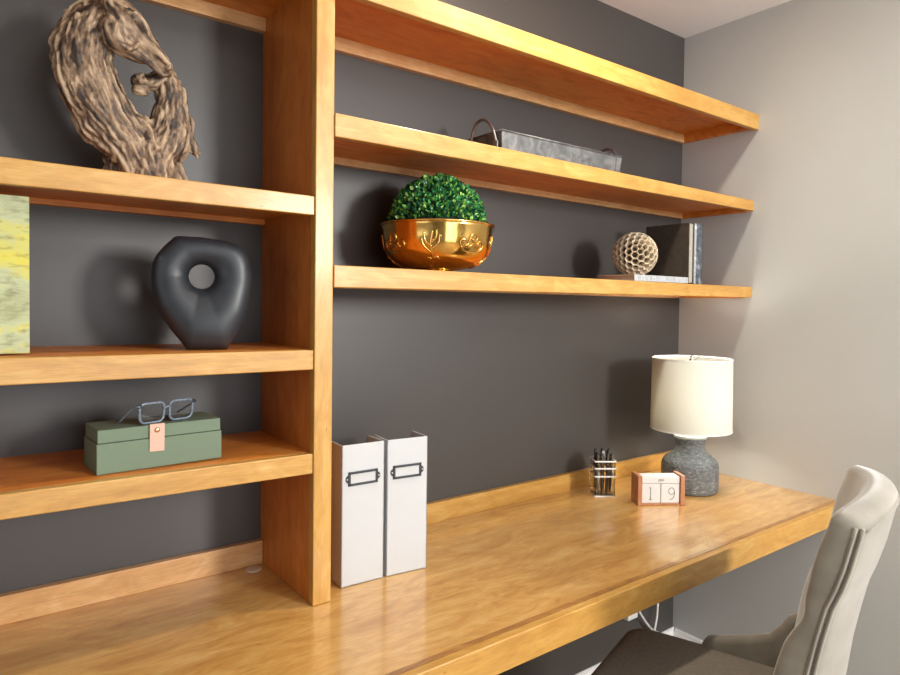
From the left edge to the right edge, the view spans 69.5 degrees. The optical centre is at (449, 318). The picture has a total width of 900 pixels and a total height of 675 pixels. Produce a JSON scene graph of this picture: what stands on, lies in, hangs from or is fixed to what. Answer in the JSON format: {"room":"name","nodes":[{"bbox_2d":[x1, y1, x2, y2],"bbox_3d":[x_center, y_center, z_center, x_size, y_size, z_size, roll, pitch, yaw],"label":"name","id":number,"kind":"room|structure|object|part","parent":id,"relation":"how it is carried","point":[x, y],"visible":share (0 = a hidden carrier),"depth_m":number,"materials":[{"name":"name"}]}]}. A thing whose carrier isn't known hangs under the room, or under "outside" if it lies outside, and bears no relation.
{"room":"office","nodes":[
{"label":"office","id":0,"kind":"room"},
{"bbox_2d":[0,0,684,674],"bbox_3d":[-0.909,0.117,1.260,4.665,2.409,0.100,0,2,-37],"label":"wall","id":1,"kind":"structure","parent":0,"point":[504,389],"depth_m":1.72,"materials":[{"name":"grey paint"}]},
{"bbox_2d":[0,538,262,625],"bbox_3d":[-1.476,0.559,0.773,2.570,0.056,0.018,0,2,-37],"label":"backsplash","id":2,"kind":"structure","parent":1,"relation":"attached to","point":[36,601],"depth_m":1.36,"materials":[{"name":"brown wood"}]},
{"bbox_2d":[0,431,312,519],"bbox_3d":[-0.892,0.289,1.036,1.321,0.051,0.286,0,2,-37],"label":"wall shelf","id":3,"kind":"object","parent":1,"relation":"attached to","point":[32,484],"visible":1,"depth_m":1.16,"materials":[{"name":"brown wood"}]},
{"bbox_2d":[84,411,220,474],"bbox_3d":[-0.558,0.230,1.227,0.218,0.080,0.105,0,2,-40],"label":"storage box","id":4,"kind":"object","parent":3,"relation":"on","point":[110,446],"visible":1,"depth_m":1.18,"materials":[{"name":"green fabric"}]},
{"bbox_3d":[-0.559,0.204,1.229,0.214,0.023,0.096,0,2,-40],"label":"lid","id":5,"kind":"part","parent":4,"relation":"part of","materials":[{"name":"green fabric"}]},
{"bbox_2d":[117,398,195,424],"bbox_3d":[-0.557,0.171,1.227,0.079,0.041,0.132,2,2,39],"label":"eyeglasses","id":6,"kind":"object","parent":4,"relation":"on","point":[178,409],"visible":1,"depth_m":1.20,"materials":[{"name":"blue"}]},
{"bbox_2d":[0,342,312,385],"bbox_3d":[-0.890,0.077,1.032,1.321,0.052,0.286,0,2,-37],"label":"wall shelf","id":7,"kind":"object","parent":1,"relation":"attached to","point":[43,364],"visible":1,"depth_m":1.15,"materials":[{"name":"brown wood"}]},
{"bbox_2d":[0,194,29,353],"bbox_3d":[-0.813,-0.071,0.987,0.290,0.256,0.030,0,2,-37],"label":"painted panel","id":8,"kind":"object","parent":7,"relation":"on","point":[14,210],"visible":1,"depth_m":1.05,"materials":[{"name":"yellow paint"}]},
{"bbox_2d":[151,236,250,349],"bbox_3d":[-0.482,-0.050,1.264,0.182,0.217,0.084,0,1,-23],"label":"ring vase","id":9,"kind":"object","parent":7,"relation":"on","point":[211,317],"visible":1,"depth_m":1.24,"materials":[{"name":"black ceramic"}]},
{"bbox_2d":[0,157,313,225],"bbox_3d":[-0.886,-0.234,1.024,1.321,0.049,0.286,0,2,-37],"label":"wall shelf","id":10,"kind":"object","parent":1,"relation":"attached to","point":[44,183],"visible":1,"depth_m":1.19,"materials":[{"name":"brown wood"}]},
{"bbox_2d":[48,0,200,179],"bbox_3d":[-0.589,-0.425,1.198,0.257,0.346,0.109,0,2,-37],"label":"horse sculpture","id":11,"kind":"object","parent":10,"relation":"on","point":[83,44],"visible":0.86,"depth_m":1.16,"materials":[{"name":"brown wood"}]},
{"bbox_2d":[139,0,284,33],"bbox_3d":[-0.881,-0.689,1.013,1.321,0.052,0.286,0,2,-37],"label":"wall shelf","id":12,"kind":"object","parent":1,"relation":"attached to","point":[251,15],"visible":1,"depth_m":1.45,"materials":[{"name":"brown wood"}]},
{"bbox_2d":[0,450,835,674],"bbox_3d":[-0.619,0.600,1.046,4.265,0.130,0.617,0,2,-37],"label":"desk","id":13,"kind":"object","parent":1,"relation":"attached to","point":[513,575],"visible":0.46,"depth_m":1.38,"materials":[{"name":"brown wood"}]},
{"bbox_2d":[245,565,261,572],"bbox_3d":[-0.455,0.580,1.505,0.038,0.003,0.038,0,2,-37],"label":"cable grommet","id":14,"kind":"object","parent":13,"relation":"on","point":[255,568],"visible":1,"depth_m":1.50,"materials":[{"name":"plastic"}]},
{"bbox_2d":[260,0,334,605],"bbox_3d":[-0.341,-0.250,1.432,0.040,1.668,0.290,0,2,-37],"label":"divider","id":15,"kind":"object","parent":13,"relation":"on","point":[299,35],"visible":0.96,"depth_m":1.36,"materials":[{"name":"brown wood"}]},
{"bbox_3d":[-0.348,-0.251,1.441,0.040,1.668,0.266,0,2,-37],"label":"panel","id":16,"kind":"part","parent":15,"relation":"part of","materials":[{"name":"brown wood"}]},
{"bbox_2d":[331,435,383,587],"bbox_3d":[-0.249,0.428,1.518,0.104,0.311,0.208,0,2,-35],"label":"magazine file","id":17,"kind":"object","parent":13,"relation":"on","point":[357,470],"visible":0.89,"depth_m":1.43,"materials":[{"name":"white cardboard"}]},
{"bbox_2d":[373,431,427,575],"bbox_3d":[-0.150,0.427,1.582,0.104,0.311,0.208,0,2,-31],"label":"magazine file","id":18,"kind":"object","parent":13,"relation":"on","point":[405,459],"visible":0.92,"depth_m":1.49,"materials":[{"name":"white cardboard"}]},
{"bbox_2d":[589,456,615,496],"bbox_3d":[0.503,0.519,2.139,0.070,0.117,0.070,1,1,-2],"label":"pen cup","id":19,"kind":"object","parent":13,"relation":"on","point":[602,473],"visible":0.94,"depth_m":2.11,"materials":[{"name":"clear glass"}]},
{"bbox_2d":[653,603,658,630],"bbox_3d":[0.760,0.951,2.430,0.028,0.695,0.154,1,2,28],"label":"power cable","id":20,"kind":"object","parent":13,"relation":"hanging from","point":[657,605],"visible":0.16,"depth_m":2.46,"materials":[{"name":"white plastic"}]},
{"bbox_2d":[631,471,684,505],"bbox_3d":[0.656,0.535,2.050,0.150,0.093,0.062,1,1,-4],"label":"calendar","id":21,"kind":"object","parent":13,"relation":"on","point":[646,488],"visible":1,"depth_m":2.03,"materials":[{"name":"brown wood"}]},
{"bbox_2d":[650,355,733,496],"bbox_3d":[0.816,0.351,2.202,0.264,0.458,0.264,0,2,-37],"label":"table lamp","id":22,"kind":"object","parent":13,"relation":"on","point":[692,395],"visible":0.95,"depth_m":2.11,"materials":[{"name":"white fabric"}]},
{"bbox_3d":[0.818,0.253,2.199,0.262,0.241,0.262,0,2,-37],"label":"lamp shade","id":23,"kind":"part","parent":22,"relation":"part of","materials":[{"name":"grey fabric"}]},
{"bbox_2d":[333,265,751,297],"bbox_3d":[0.334,-0.095,1.945,1.654,0.046,0.294,0,2,-37],"label":"wall shelf","id":24,"kind":"object","parent":1,"relation":"attached to","point":[348,277],"visible":0.78,"depth_m":1.65,"materials":[{"name":"brown wood"}]},
{"bbox_2d":[379,218,494,270],"bbox_3d":[-0.033,-0.175,1.649,0.293,0.123,0.293,0,2,-37],"label":"brass bowl","id":25,"kind":"object","parent":24,"relation":"on","point":[439,244],"visible":0.92,"depth_m":1.54,"materials":[{"name":"gold metal"}]},
{"bbox_2d":[387,173,487,222],"bbox_3d":[-0.033,-0.303,1.646,0.258,0.131,0.256,0,2,-37],"label":"boxwood ball","id":26,"kind":"object","parent":25,"relation":"in","point":[439,195],"visible":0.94,"depth_m":1.57,"materials":[{"name":"green plant"}]},
{"bbox_2d":[599,274,687,282],"bbox_3d":[0.616,-0.125,2.066,0.276,0.019,0.140,0,2,-37],"label":"flat book","id":27,"kind":"object","parent":24,"relation":"on","point":[630,277],"visible":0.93,"depth_m":1.99,"materials":[{"name":"white paper"}]},
{"bbox_2d":[612,232,657,274],"bbox_3d":[0.593,-0.206,2.083,0.143,0.142,0.142,0,2,-37],"label":"honeycomb ball","id":28,"kind":"object","parent":27,"relation":"on","point":[634,252],"visible":0.97,"depth_m":2.04,"materials":[{"name":"beige ceramic"}]},
{"bbox_2d":[646,222,694,283],"bbox_3d":[0.733,-0.215,2.167,0.030,0.196,0.165,0,2,-37],"label":"upright book","id":29,"kind":"object","parent":24,"relation":"on","point":[674,243],"visible":0.66,"depth_m":2.13,"materials":[{"name":"black paper"}]},
{"bbox_2d":[693,224,702,283],"bbox_3d":[0.767,-0.215,2.193,0.054,0.196,0.167,0,2,-37],"label":"upright book","id":30,"kind":"object","parent":24,"relation":"on","point":[698,237],"visible":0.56,"depth_m":2.12,"materials":[{"name":"grey paper"}]},
{"bbox_2d":[334,113,753,218],"bbox_3d":[0.338,-0.404,1.937,1.654,0.048,0.294,0,2,-37],"label":"wall shelf","id":31,"kind":"object","parent":1,"relation":"attached to","point":[359,143],"visible":0.77,"depth_m":1.76,"materials":[{"name":"brown wood"}]},
{"bbox_2d":[468,118,621,171],"bbox_3d":[0.292,-0.485,1.922,0.530,0.120,0.146,0,2,-37],"label":"tray","id":32,"kind":"object","parent":31,"relation":"on","point":[503,138],"visible":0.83,"depth_m":1.82,"materials":[{"name":"metal"}]},
{"bbox_3d":[0.088,-0.506,1.767,0.018,0.077,0.112,0,2,-37],"label":"ring handle","id":33,"kind":"part","parent":32,"relation":"part of","materials":[{"name":"metal"}]},
{"bbox_3d":[0.497,-0.508,2.075,0.018,0.077,0.112,0,2,-37],"label":"ring handle","id":34,"kind":"part","parent":32,"relation":"part of","materials":[{"name":"metal"}]},
{"bbox_2d":[335,0,758,143],"bbox_3d":[0.345,-0.697,1.926,1.654,0.056,0.305,0,2,-37],"label":"wall shelf","id":35,"kind":"object","parent":1,"relation":"attached to","point":[436,39],"visible":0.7,"depth_m":1.80,"materials":[{"name":"brown wood"}]},
{"bbox_2d":[427,450,671,523],"bbox_3d":[0.244,0.549,2.070,1.653,0.056,0.018,0,2,-37],"label":"backsplash","id":36,"kind":"structure","parent":1,"relation":"attached to","point":[452,507],"depth_m":2.05,"materials":[{"name":"brown wood"}]},
{"bbox_2d":[575,627,674,674],"bbox_3d":[-0.889,1.282,1.242,4.465,0.083,0.014,0,2,-37],"label":"baseboard","id":37,"kind":"structure","parent":1,"relation":"attached to","point":[670,631],"depth_m":2.30,"materials":[{"name":"white paint"}]},
{"bbox_2d":[624,612,637,620],"bbox_3d":[0.663,1.049,2.393,0.072,0.116,0.034,0,2,-37],"label":"power adapter","id":38,"kind":"object","parent":1,"relation":"attached to","point":[635,615],"visible":0.11,"depth_m":2.38,"materials":[{"name":"white plastic"}]},
{"bbox_2d":[639,611,658,631],"bbox_3d":[0.775,1.186,2.458,0.223,0.244,0.036,0,2,-37],"label":"power cable","id":39,"kind":"object","parent":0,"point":[640,613],"visible":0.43,"depth_m":2.43,"materials":[{"name":"white plastic"}]},
{"bbox_2d":[598,0,790,37],"bbox_3d":[0.220,-1.089,-0.246,4.665,0.100,3.800,0,2,-37],"label":"ceiling","id":40,"kind":"structure","parent":0,"point":[682,18],"depth_m":2.30,"materials":[{"name":"white paint"}]},
{"bbox_2d":[673,0,899,674],"bbox_3d":[2.057,0.156,1.119,0.100,2.409,3.700,0,2,-37],"label":"wall","id":41,"kind":"structure","parent":0,"point":[814,349],"depth_m":2.19,"materials":[{"name":"grey paint"}]},
{"bbox_2d":[674,628,702,643],"bbox_3d":[1.972,1.318,1.146,0.014,0.083,3.586,0,2,-37],"label":"baseboard","id":42,"kind":"structure","parent":41,"relation":"attached to","point":[678,633],"depth_m":2.54,"materials":[{"name":"white paint"}]},
{"bbox_3d":[0.190,1.420,-0.186,4.665,0.100,3.800,0,2,-37],"label":"floor","id":43,"kind":"structure","parent":0,"visible":0},
{"bbox_2d":[591,465,899,674],"bbox_3d":[0.611,0.825,1.422,0.593,1.024,0.477,2,2,35],"label":"upholstered chair","id":44,"kind":"object","parent":43,"relation":"on","point":[817,639],"visible":1,"depth_m":1.18,"materials":[{"name":"beige leather"},{"name":"taupe cloth"},{"name":"dark espresso wood"}]},
{"bbox_3d":[0.553,0.883,1.461,0.455,0.098,0.473,2,2,35],"label":"seat","id":45,"kind":"part","parent":44,"relation":"part of","materials":[{"name":"beige fabric"}]},
{"bbox_3d":[0.768,0.629,1.314,0.218,0.624,0.448,2,2,35],"label":"backrest","id":46,"kind":"part","parent":44,"relation":"part of","materials":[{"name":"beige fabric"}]}
]}

